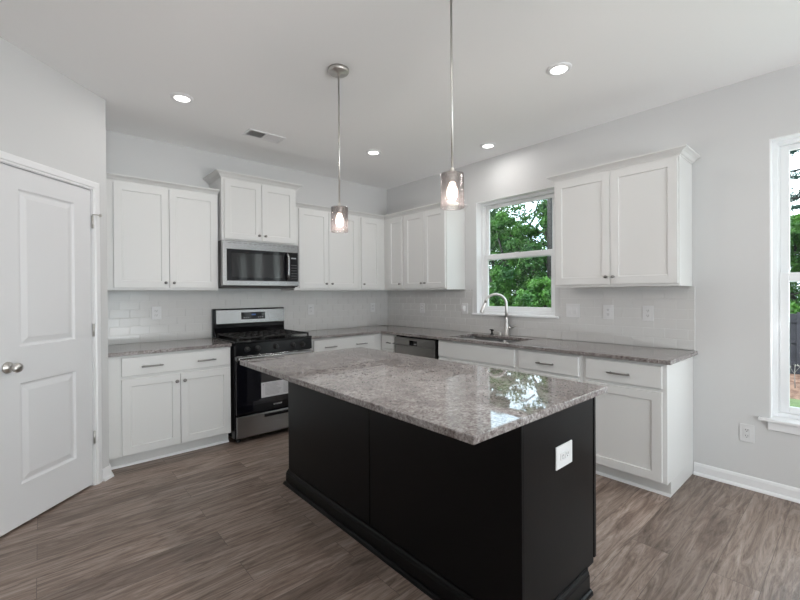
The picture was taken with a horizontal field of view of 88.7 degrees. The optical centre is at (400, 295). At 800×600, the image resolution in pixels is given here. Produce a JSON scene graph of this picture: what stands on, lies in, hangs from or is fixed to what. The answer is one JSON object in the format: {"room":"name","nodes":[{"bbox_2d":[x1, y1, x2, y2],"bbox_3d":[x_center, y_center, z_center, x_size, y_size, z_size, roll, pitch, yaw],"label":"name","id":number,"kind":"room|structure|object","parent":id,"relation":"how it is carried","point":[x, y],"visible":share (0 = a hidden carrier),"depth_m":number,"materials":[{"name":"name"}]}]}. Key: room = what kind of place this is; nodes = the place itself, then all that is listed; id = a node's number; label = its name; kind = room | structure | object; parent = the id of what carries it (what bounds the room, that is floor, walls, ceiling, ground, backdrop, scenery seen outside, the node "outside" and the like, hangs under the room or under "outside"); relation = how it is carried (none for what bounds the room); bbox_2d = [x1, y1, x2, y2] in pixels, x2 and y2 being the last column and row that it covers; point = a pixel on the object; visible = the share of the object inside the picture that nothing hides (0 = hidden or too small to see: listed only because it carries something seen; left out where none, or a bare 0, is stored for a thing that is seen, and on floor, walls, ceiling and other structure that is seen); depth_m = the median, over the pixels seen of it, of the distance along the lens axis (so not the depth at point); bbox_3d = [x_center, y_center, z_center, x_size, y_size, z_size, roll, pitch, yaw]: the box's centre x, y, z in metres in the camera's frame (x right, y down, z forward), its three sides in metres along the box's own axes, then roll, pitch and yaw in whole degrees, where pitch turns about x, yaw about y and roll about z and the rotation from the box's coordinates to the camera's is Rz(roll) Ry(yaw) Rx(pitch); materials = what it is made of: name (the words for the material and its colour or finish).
{"room":"kitchen","nodes":[
{"label":"kitchen","id":0,"kind":"room"},
{"bbox_2d":[0,36,108,468],"bbox_3d":[-2.256,-0.048,2.531,0.090,2.800,1.020,0,0,4],"label":"wall","id":1,"kind":"structure","parent":0,"point":[47,117],"depth_m":2.64,"materials":[{"name":"white paint"}]},
{"bbox_2d":[0,161,101,536],"bbox_3d":[-2.214,0.297,2.587,0.163,2.110,0.718,0,0,4],"label":"door","id":2,"kind":"structure","parent":1,"relation":"in","point":[48,434],"depth_m":2.53,"materials":[{"name":"white paint"}]},
{"bbox_2d":[0,150,101,484],"bbox_3d":[-2.199,0.272,2.571,0.016,2.160,0.787,0,0,4],"label":"door frame","id":3,"kind":"structure","parent":1,"relation":"attached to","point":[5,157],"depth_m":2.91,"materials":[{"name":"white paint"}]},
{"bbox_2d":[102,463,113,480],"bbox_3d":[-2.167,1.306,3.039,0.056,0.086,0.142,0,0,-16],"label":"baseboard","id":4,"kind":"structure","parent":1,"relation":"attached to","point":[107,473],"depth_m":3.00,"materials":[{"name":"white paint"}]},
{"bbox_2d":[106,130,387,344],"bbox_3d":[-2.710,-0.050,3.578,6.900,2.800,0.150,-1,0,-41],"label":"wall","id":5,"kind":"structure","parent":0,"point":[130,155],"depth_m":4.15,"materials":[{"name":"white paint"}]},
{"bbox_2d":[106,172,218,290],"bbox_3d":[-2.172,-0.523,3.708,0.902,0.952,0.364,-1,0,-41],"label":"upper cabinet","id":6,"kind":"object","parent":5,"relation":"attached to","point":[162,235],"visible":0.96,"depth_m":3.58,"materials":[{"name":"white paint"}]},
{"bbox_2d":[107,291,387,344],"bbox_3d":[-1.407,0.182,4.621,3.249,0.478,0.010,-1,0,-41],"label":"tile backsplash","id":7,"kind":"structure","parent":5,"relation":"attached to","point":[184,314],"depth_m":4.16,"materials":[{"name":"white tile"}]},
{"bbox_2d":[151,306,160,319],"bbox_3d":[-2.290,0.164,3.830,0.080,0.122,0.009,-1,0,-41],"label":"outlet","id":8,"kind":"object","parent":7,"relation":"attached to","point":[156,311],"visible":1,"depth_m":3.83,"materials":[{"name":"white plastic"}]},
{"bbox_2d":[308,304,313,314],"bbox_3d":[-1.079,0.168,4.899,0.080,0.122,0.009,-1,0,-41],"label":"outlet","id":9,"kind":"object","parent":7,"relation":"attached to","point":[311,306],"visible":1,"depth_m":4.90,"materials":[{"name":"white plastic"}]},
{"bbox_2d":[370,303,374,311],"bbox_3d":[-0.382,0.160,5.515,0.080,0.122,0.009,-1,0,-41],"label":"outlet","id":10,"kind":"object","parent":7,"relation":"attached to","point":[372,305],"visible":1,"depth_m":5.51,"materials":[{"name":"white plastic"}]},
{"bbox_2d":[203,169,302,245],"bbox_3d":[-1.517,-0.855,4.245,0.887,0.652,0.426,-1,0,-41],"label":"upper cabinet","id":11,"kind":"object","parent":5,"relation":"attached to","point":[251,208],"visible":0.99,"depth_m":4.08,"materials":[{"name":"white paint"}]},
{"bbox_2d":[218,240,298,288],"bbox_3d":[-1.501,-0.301,4.228,0.785,0.452,0.469,-1,0,-41],"label":"microwave oven","id":12,"kind":"object","parent":11,"relation":"attached to","point":[241,264],"visible":0.98,"depth_m":4.06,"materials":[{"name":"silver metal"}]},
{"bbox_2d":[281,202,360,290],"bbox_3d":[-0.926,-0.537,4.809,0.858,0.952,0.364,-1,0,-41],"label":"upper cabinet","id":13,"kind":"object","parent":5,"relation":"attached to","point":[328,261],"visible":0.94,"depth_m":4.67,"materials":[{"name":"white paint"}]},
{"bbox_2d":[348,212,391,290],"bbox_3d":[-0.336,-0.543,5.330,0.713,0.952,0.364,-1,0,-41],"label":"upper cabinet","id":14,"kind":"object","parent":5,"relation":"attached to","point":[370,226],"visible":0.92,"depth_m":5.11,"materials":[{"name":"white paint"}]},
{"bbox_2d":[0,0,799,189],"bbox_3d":[0.310,-1.512,0.142,6.900,0.120,9.300,-1,0,-41],"label":"ceiling","id":15,"kind":"structure","parent":0,"point":[261,65],"depth_m":2.59,"materials":[{"name":"white paint"}]},
{"bbox_2d":[170,92,193,102],"bbox_3d":[-1.608,-1.448,3.003,0.157,0.012,0.157,-1,0,-41],"label":"recessed light","id":16,"kind":"object","parent":15,"relation":"in","point":[180,97],"visible":1,"depth_m":2.99,"materials":[{"name":"white paint"}]},
{"bbox_2d":[242,128,285,143],"bbox_3d":[-1.249,-1.456,3.739,0.340,0.008,0.176,-1,0,-41],"label":"ceiling vent","id":17,"kind":"object","parent":15,"relation":"in","point":[250,132],"visible":1,"depth_m":3.73,"materials":[{"name":"white metal"}]},
{"bbox_2d":[328,63,348,232],"bbox_3d":[-0.399,-0.935,2.640,0.132,1.050,0.132,-1,0,-41],"label":"pendant light","id":18,"kind":"object","parent":15,"relation":"hanging from","point":[336,70],"visible":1,"depth_m":2.62,"materials":[{"name":"grey metal"}]},
{"bbox_2d":[366,149,380,154],"bbox_3d":[-0.281,-1.462,4.184,0.157,0.012,0.157,-1,0,-41],"label":"recessed light","id":19,"kind":"object","parent":15,"relation":"in","point":[372,151],"visible":1,"depth_m":4.17,"materials":[{"name":"white paint"}]},
{"bbox_2d":[440,0,463,210],"bbox_3d":[0.238,-0.935,1.918,0.132,1.050,0.132,-1,0,-41],"label":"pendant light","id":20,"kind":"object","parent":15,"relation":"hanging from","point":[451,182],"visible":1,"depth_m":1.90,"materials":[{"name":"grey metal"}]},
{"bbox_2d":[480,142,495,148],"bbox_3d":[0.854,-1.468,4.012,0.157,0.012,0.157,-1,0,-41],"label":"recessed light","id":21,"kind":"object","parent":15,"relation":"in","point":[487,145],"visible":1,"depth_m":4.00,"materials":[{"name":"white paint"}]},
{"bbox_2d":[546,62,571,75],"bbox_3d":[1.023,-1.462,2.646,0.157,0.012,0.157,-1,0,-41],"label":"recessed light","id":22,"kind":"object","parent":15,"relation":"in","point":[559,68],"visible":1,"depth_m":2.63,"materials":[{"name":"white paint"}]},
{"bbox_2d":[0,427,799,599],"bbox_3d":[0.328,1.408,0.157,6.900,0.120,9.300,-1,0,-41],"label":"floor","id":23,"kind":"structure","parent":0,"point":[220,521],"depth_m":2.21,"materials":[{"name":"brown wood"}]},
{"bbox_2d":[108,347,230,469],"bbox_3d":[-2.061,0.903,3.605,0.908,0.884,0.664,-1,0,-41],"label":"base cabinet","id":24,"kind":"object","parent":23,"relation":"on","point":[165,404],"visible":0.93,"depth_m":3.36,"materials":[{"name":"white paint"}]},
{"bbox_2d":[108,338,231,356],"bbox_3d":[-2.068,0.446,3.607,0.911,0.029,0.632,-1,0,-41],"label":"countertop","id":25,"kind":"structure","parent":24,"relation":"on","point":[203,343],"depth_m":3.49,"materials":[{"name":"stone"}]},
{"bbox_2d":[212,307,312,442],"bbox_3d":[-1.395,0.736,4.136,0.771,1.205,0.730,-1,0,-41],"label":"gas range","id":26,"kind":"object","parent":23,"relation":"on","point":[259,400],"visible":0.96,"depth_m":3.87,"materials":[{"name":"black metal"}]},
{"bbox_2d":[228,344,287,438],"bbox_3d":[-1.422,0.864,4.165,0.762,0.860,0.635,-1,0,-41],"label":"oven","id":27,"kind":"object","parent":26,"relation":"in","point":[233,434],"depth_m":3.70,"materials":[{"name":"black metal"}]},
{"bbox_2d":[213,334,311,343],"bbox_3d":[-1.401,0.422,4.137,0.768,0.024,0.635,-1,0,-41],"label":"cooktop","id":28,"kind":"object","parent":26,"relation":"in","point":[290,338],"depth_m":3.93,"materials":[{"name":"black metal"}]},
{"bbox_2d":[263,380,287,394],"bbox_3d":[-1.183,0.876,3.903,0.280,0.108,0.001,-1,0,-41],"label":"print","id":29,"kind":"object","parent":26,"relation":"attached to","point":[270,387],"depth_m":3.89,"materials":[{"name":"grey"}]},
{"bbox_2d":[310,333,380,351],"bbox_3d":[-0.776,0.889,4.740,0.958,0.884,0.664,-1,0,-41],"label":"base cabinet","id":30,"kind":"object","parent":23,"relation":"on","point":[372,341],"visible":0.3,"depth_m":4.51,"materials":[{"name":"white paint"}]},
{"bbox_2d":[302,325,696,364],"bbox_3d":[0.415,0.429,3.836,1.558,0.029,3.578,-1,0,-41],"label":"countertop","id":31,"kind":"structure","parent":30,"relation":"on","point":[665,356],"depth_m":3.51,"materials":[{"name":"stone"}]},
{"bbox_2d":[464,337,519,342],"bbox_3d":[0.874,0.541,3.988,0.404,0.202,0.739,-1,0,-41],"label":"sink","id":32,"kind":"object","parent":31,"relation":"in","point":[479,338],"visible":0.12,"depth_m":4.19,"materials":[{"name":"silver metal"}]},
{"bbox_2d":[480,293,516,335],"bbox_3d":[1.002,0.191,4.206,0.375,0.436,0.089,0,0,19],"label":"kitchen faucet","id":33,"kind":"object","parent":31,"relation":"on","point":[506,324],"visible":1,"depth_m":4.19,"materials":[{"name":"silver metal"}]},
{"bbox_2d":[504,317,509,335],"bbox_3d":[1.083,0.314,4.195,0.060,0.190,0.060,-1,0,-41],"label":"faucet","id":34,"kind":"object","parent":33,"relation":"attached to","point":[506,325],"depth_m":4.18,"materials":[{"name":"silver metal"}]},
{"bbox_2d":[381,333,395,351],"bbox_3d":[0.063,0.883,4.931,0.664,0.884,0.270,-1,0,-41],"label":"base cabinet","id":35,"kind":"object","parent":23,"relation":"on","point":[387,340],"visible":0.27,"depth_m":4.73,"materials":[{"name":"white paint"}]},
{"bbox_2d":[395,335,438,358],"bbox_3d":[0.375,0.886,4.589,0.633,0.878,0.658,-1,0,-41],"label":"dishwasher","id":36,"kind":"object","parent":23,"relation":"on","point":[416,346],"visible":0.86,"depth_m":4.35,"materials":[{"name":"silver metal"}]},
{"bbox_2d":[283,381,595,599],"bbox_3d":[0.063,0.896,2.416,0.703,0.885,1.939,-1,0,-41],"label":"kitchen island","id":37,"kind":"object","parent":23,"relation":"on","point":[494,518],"visible":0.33,"depth_m":1.80,"materials":[{"name":"black paint"}]},
{"bbox_2d":[240,347,606,444],"bbox_3d":[-0.053,0.440,2.305,0.986,0.029,1.948,-1,0,-41],"label":"island countertop","id":38,"kind":"structure","parent":37,"relation":"on","point":[471,404],"depth_m":1.87,"materials":[{"name":"stone"}]},
{"bbox_2d":[555,440,571,470],"bbox_3d":[0.679,0.662,1.700,0.136,0.094,0.009,-1,0,-41],"label":"outlet","id":39,"kind":"object","parent":37,"relation":"attached to","point":[563,453],"visible":1,"depth_m":1.69,"materials":[{"name":"white plastic"}]},
{"bbox_2d":[560,452,564,460],"bbox_3d":[0.666,0.662,1.685,0.033,0.029,0.003,-1,0,-41],"label":"socket","id":40,"kind":"object","parent":39,"relation":"attached to","point":[562,454],"depth_m":1.68,"materials":[{"name":"grey plastic"}]},
{"bbox_2d":[565,449,568,457],"bbox_3d":[0.696,0.662,1.712,0.033,0.029,0.003,-1,0,-41],"label":"socket","id":41,"kind":"object","parent":39,"relation":"attached to","point":[566,450],"depth_m":1.71,"materials":[{"name":"grey plastic"}]},
{"bbox_2d":[438,336,517,371],"bbox_3d":[0.894,0.883,3.996,0.657,0.884,0.905,-1,0,-41],"label":"base cabinet","id":42,"kind":"object","parent":23,"relation":"on","point":[497,357],"visible":0.05,"depth_m":3.75,"materials":[{"name":"white paint"}]},
{"bbox_2d":[517,348,582,381],"bbox_3d":[1.377,0.883,3.443,0.664,0.884,0.560,-1,0,-41],"label":"base cabinet","id":43,"kind":"object","parent":23,"relation":"on","point":[541,363],"visible":0.25,"depth_m":3.22,"materials":[{"name":"white paint"}]},
{"bbox_2d":[583,356,692,497],"bbox_3d":[1.744,0.882,3.027,0.664,0.884,0.546,-1,0,-41],"label":"base cabinet","id":44,"kind":"object","parent":23,"relation":"on","point":[644,418],"visible":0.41,"depth_m":2.80,"materials":[{"name":"white paint"}]},
{"bbox_2d":[387,63,799,487],"bbox_3d":[2.848,-0.079,2.384,0.150,2.800,9.000,-1,0,-41],"label":"wall","id":45,"kind":"structure","parent":0,"point":[731,127],"depth_m":2.91,"materials":[{"name":"white paint"}]},
{"bbox_2d":[383,211,404,289],"bbox_3d":[0.008,-0.545,5.202,0.364,0.952,0.387,-1,0,-41],"label":"upper cabinet","id":46,"kind":"object","parent":45,"relation":"attached to","point":[393,222],"visible":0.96,"depth_m":5.09,"materials":[{"name":"white paint"}]},
{"bbox_2d":[401,201,467,289],"bbox_3d":[0.383,-0.545,4.778,0.364,0.952,0.743,-1,0,-41],"label":"upper cabinet","id":47,"kind":"object","parent":45,"relation":"attached to","point":[434,237],"visible":0.99,"depth_m":4.61,"materials":[{"name":"white paint"}]},
{"bbox_2d":[472,186,558,318],"bbox_3d":[1.185,-0.408,4.234,0.177,1.244,1.015,-1,0,-41],"label":"window","id":48,"kind":"structure","parent":45,"relation":"in","point":[483,208],"depth_m":4.38,"materials":[{"name":"white plastic"}]},
{"bbox_2d":[388,286,694,350],"bbox_3d":[0.996,0.169,4.361,0.010,0.478,3.563,-1,0,-41],"label":"tile backsplash","id":49,"kind":"structure","parent":45,"relation":"attached to","point":[673,325],"depth_m":3.61,"materials":[{"name":"white tile"}]},
{"bbox_2d":[420,303,424,312],"bbox_3d":[0.267,0.158,5.174,0.009,0.122,0.080,-1,0,-41],"label":"outlet","id":50,"kind":"object","parent":49,"relation":"attached to","point":[421,304],"visible":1,"depth_m":5.17,"materials":[{"name":"white plastic"}]},
{"bbox_2d":[462,303,467,313],"bbox_3d":[0.727,0.147,4.653,0.009,0.122,0.080,-1,0,-41],"label":"outlet","id":51,"kind":"object","parent":49,"relation":"attached to","point":[463,304],"visible":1,"depth_m":4.64,"materials":[{"name":"white plastic"}]},
{"bbox_2d":[566,304,579,316],"bbox_3d":[1.558,0.135,3.710,0.010,0.122,0.125,-1,0,-41],"label":"light switch","id":52,"kind":"object","parent":49,"relation":"attached to","point":[572,310],"visible":1,"depth_m":3.71,"materials":[{"name":"white plastic"}]},
{"bbox_2d":[603,305,613,318],"bbox_3d":[1.763,0.140,3.480,0.009,0.122,0.086,-1,0,-41],"label":"outlet","id":53,"kind":"object","parent":49,"relation":"attached to","point":[608,310],"visible":1,"depth_m":3.48,"materials":[{"name":"white plastic"}]},
{"bbox_2d":[642,306,653,320],"bbox_3d":[1.964,0.141,3.252,0.009,0.122,0.080,-1,0,-41],"label":"outlet","id":54,"kind":"object","parent":49,"relation":"attached to","point":[647,311],"visible":1,"depth_m":3.25,"materials":[{"name":"white plastic"}]},
{"bbox_2d":[546,144,699,287],"bbox_3d":[1.724,-0.546,3.260,0.364,0.952,1.020,-1,0,-41],"label":"upper cabinet","id":55,"kind":"object","parent":45,"relation":"attached to","point":[627,222],"visible":1,"depth_m":3.07,"materials":[{"name":"white paint"}]},
{"bbox_2d":[693,462,799,503],"bbox_3d":[3.970,1.278,0.995,0.029,0.086,5.435,-1,0,-41],"label":"baseboard","id":56,"kind":"structure","parent":45,"relation":"attached to","point":[782,491],"depth_m":2.80,"materials":[{"name":"white paint"}]},
{"bbox_2d":[739,423,754,442],"bbox_3d":[2.376,0.945,2.810,0.009,0.122,0.080,-1,0,-41],"label":"outlet","id":57,"kind":"object","parent":45,"relation":"attached to","point":[746,431],"visible":1,"depth_m":2.81,"materials":[{"name":"white plastic"}]},
{"bbox_2d":[758,132,799,434],"bbox_3d":[2.796,-0.075,2.414,0.177,1.932,1.025,-1,0,-41],"label":"window","id":58,"kind":"structure","parent":45,"relation":"in","point":[785,418],"depth_m":2.75,"materials":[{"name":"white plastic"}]},
{"label":"outside","id":59,"kind":"structure","parent":0,"visible":0},
{"bbox_2d":[790,398,799,407],"bbox_3d":[20.718,2.298,27.507,59.840,0.200,85.000,-1,0,-41],"label":"lawn","id":60,"kind":"structure","parent":59,"point":[793,402],"depth_m":9.02,"materials":[{"name":"green plant"}]},
{"bbox_2d":[489,205,526,293],"bbox_3d":[6.492,-2.474,28.520,5.848,9.521,5.906,0,0,-5],"label":"broadleaf tree","id":61,"kind":"object","parent":60,"relation":"on","point":[507,207],"visible":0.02,"depth_m":27.17,"materials":[{"name":"green plant"}]},
{"bbox_2d":[489,209,545,304],"bbox_3d":[5.888,-2.195,24.847,6.151,9.010,6.203,0,0,18],"label":"broadleaf tree","id":62,"kind":"object","parent":60,"relation":"on","point":[493,243],"visible":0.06,"depth_m":24.39,"materials":[{"name":"green plant"}]},
{"bbox_2d":[489,211,546,306],"bbox_3d":[6.008,-1.183,22.045,3.643,7.034,4.957,-1,0,-26],"label":"broadleaf tree","id":63,"kind":"object","parent":60,"relation":"on","point":[497,227],"visible":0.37,"depth_m":21.68,"materials":[{"name":"green plant"}]},
{"bbox_2d":[492,200,550,306],"bbox_3d":[7.337,-1.970,20.986,5.858,8.580,5.908,0,0,-13],"label":"broadleaf tree","id":64,"kind":"object","parent":60,"relation":"on","point":[507,275],"visible":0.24,"depth_m":20.31,"materials":[{"name":"green plant"}]},
{"bbox_2d":[497,200,546,292],"bbox_3d":[9.303,-3.131,28.134,6.999,10.805,6.390,-1,0,-37],"label":"broadleaf tree","id":65,"kind":"object","parent":60,"relation":"on","point":[508,212],"visible":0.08,"depth_m":27.17,"materials":[{"name":"green plant"}]},
{"bbox_2d":[506,199,546,273],"bbox_3d":[9.271,-3.217,25.623,7.128,11.005,6.514,0,0,44],"label":"broadleaf tree","id":66,"kind":"object","parent":60,"relation":"on","point":[519,207],"visible":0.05,"depth_m":25.97,"materials":[{"name":"green plant"}]},
{"bbox_2d":[509,211,546,279],"bbox_3d":[9.191,-2.615,23.541,6.092,9.822,6.032,0,0,4],"label":"broadleaf tree","id":67,"kind":"object","parent":60,"relation":"on","point":[524,213],"visible":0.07,"depth_m":23.86,"materials":[{"name":"green plant"}]},
{"bbox_2d":[547,198,552,278],"bbox_3d":[7.246,-4.085,19.352,4.932,12.825,4.725,-1,0,-41],"label":"bare trunk","id":68,"kind":"object","parent":60,"relation":"on","point":[549,201],"visible":0.02,"depth_m":19.35,"materials":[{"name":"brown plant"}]},
{"bbox_2d":[512,306,799,373],"bbox_3d":[10.110,1.407,13.501,0.110,1.860,38.052,-1,0,-41],"label":"fence","id":69,"kind":"object","parent":60,"relation":"on","point":[794,318],"visible":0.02,"depth_m":11.95,"materials":[{"name":"wood"}]},
{"bbox_2d":[790,214,799,308],"bbox_3d":[15.086,-0.358,15.538,3.757,5.331,2.761,-1,0,-35],"label":"broadleaf tree","id":70,"kind":"object","parent":60,"relation":"on","point":[795,229],"visible":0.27,"depth_m":14.97,"materials":[{"name":"green plant"}]},
{"bbox_2d":[790,149,799,216],"bbox_3d":[17.166,-4.261,17.272,5.612,13.077,4.830,0,0,16],"label":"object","id":71,"kind":"object","parent":60,"relation":"on","point":[795,197],"visible":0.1,"depth_m":17.38,"materials":[{"name":"green plant"}]},
{"bbox_2d":[790,216,799,313],"bbox_3d":[12.955,-0.635,14.649,3.068,5.923,4.174,-1,0,-38],"label":"broadleaf tree","id":72,"kind":"object","parent":60,"relation":"on","point":[793,305],"visible":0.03,"depth_m":14.06,"materials":[{"name":"green plant"}]},
{"bbox_2d":[790,374,799,399],"bbox_3d":[10.036,2.299,11.066,3.860,0.100,38.500,-1,0,-41],"label":"mulch bed","id":73,"kind":"object","parent":60,"relation":"on","point":[794,392],"visible":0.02,"depth_m":10.22,"materials":[{"name":"brown soil"}]},
{"bbox_2d":[489,289,500,305],"bbox_3d":[3.298,0.828,18.221,2.980,3.159,2.529,-1,0,-44],"label":"bush","id":74,"kind":"object","parent":73,"relation":"on","point":[493,300],"visible":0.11,"depth_m":17.59,"materials":[{"name":"green plant"}]},
{"bbox_2d":[508,276,550,306],"bbox_3d":[5.487,0.826,15.949,2.529,3.159,2.980,0,0,-14],"label":"bush","id":75,"kind":"object","parent":73,"relation":"on","point":[538,293],"visible":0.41,"depth_m":15.54,"materials":[{"name":"green plant"}]},
{"bbox_2d":[790,364,799,387],"bbox_3d":[9.778,1.993,10.148,0.109,0.610,0.278,-1,0,-41],"label":"sapling","id":76,"kind":"object","parent":73,"relation":"on","point":[793,364],"visible":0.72,"depth_m":10.16,"materials":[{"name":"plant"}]},
{"bbox_2d":[790,268,799,298],"bbox_3d":[14.850,-0.976,18.663,4.490,6.521,4.452,0,0,21],"label":"broadleaf tree","id":77,"kind":"object","parent":60,"relation":"on","point":[790,268],"visible":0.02,"depth_m":16.34,"materials":[{"name":"green plant"}]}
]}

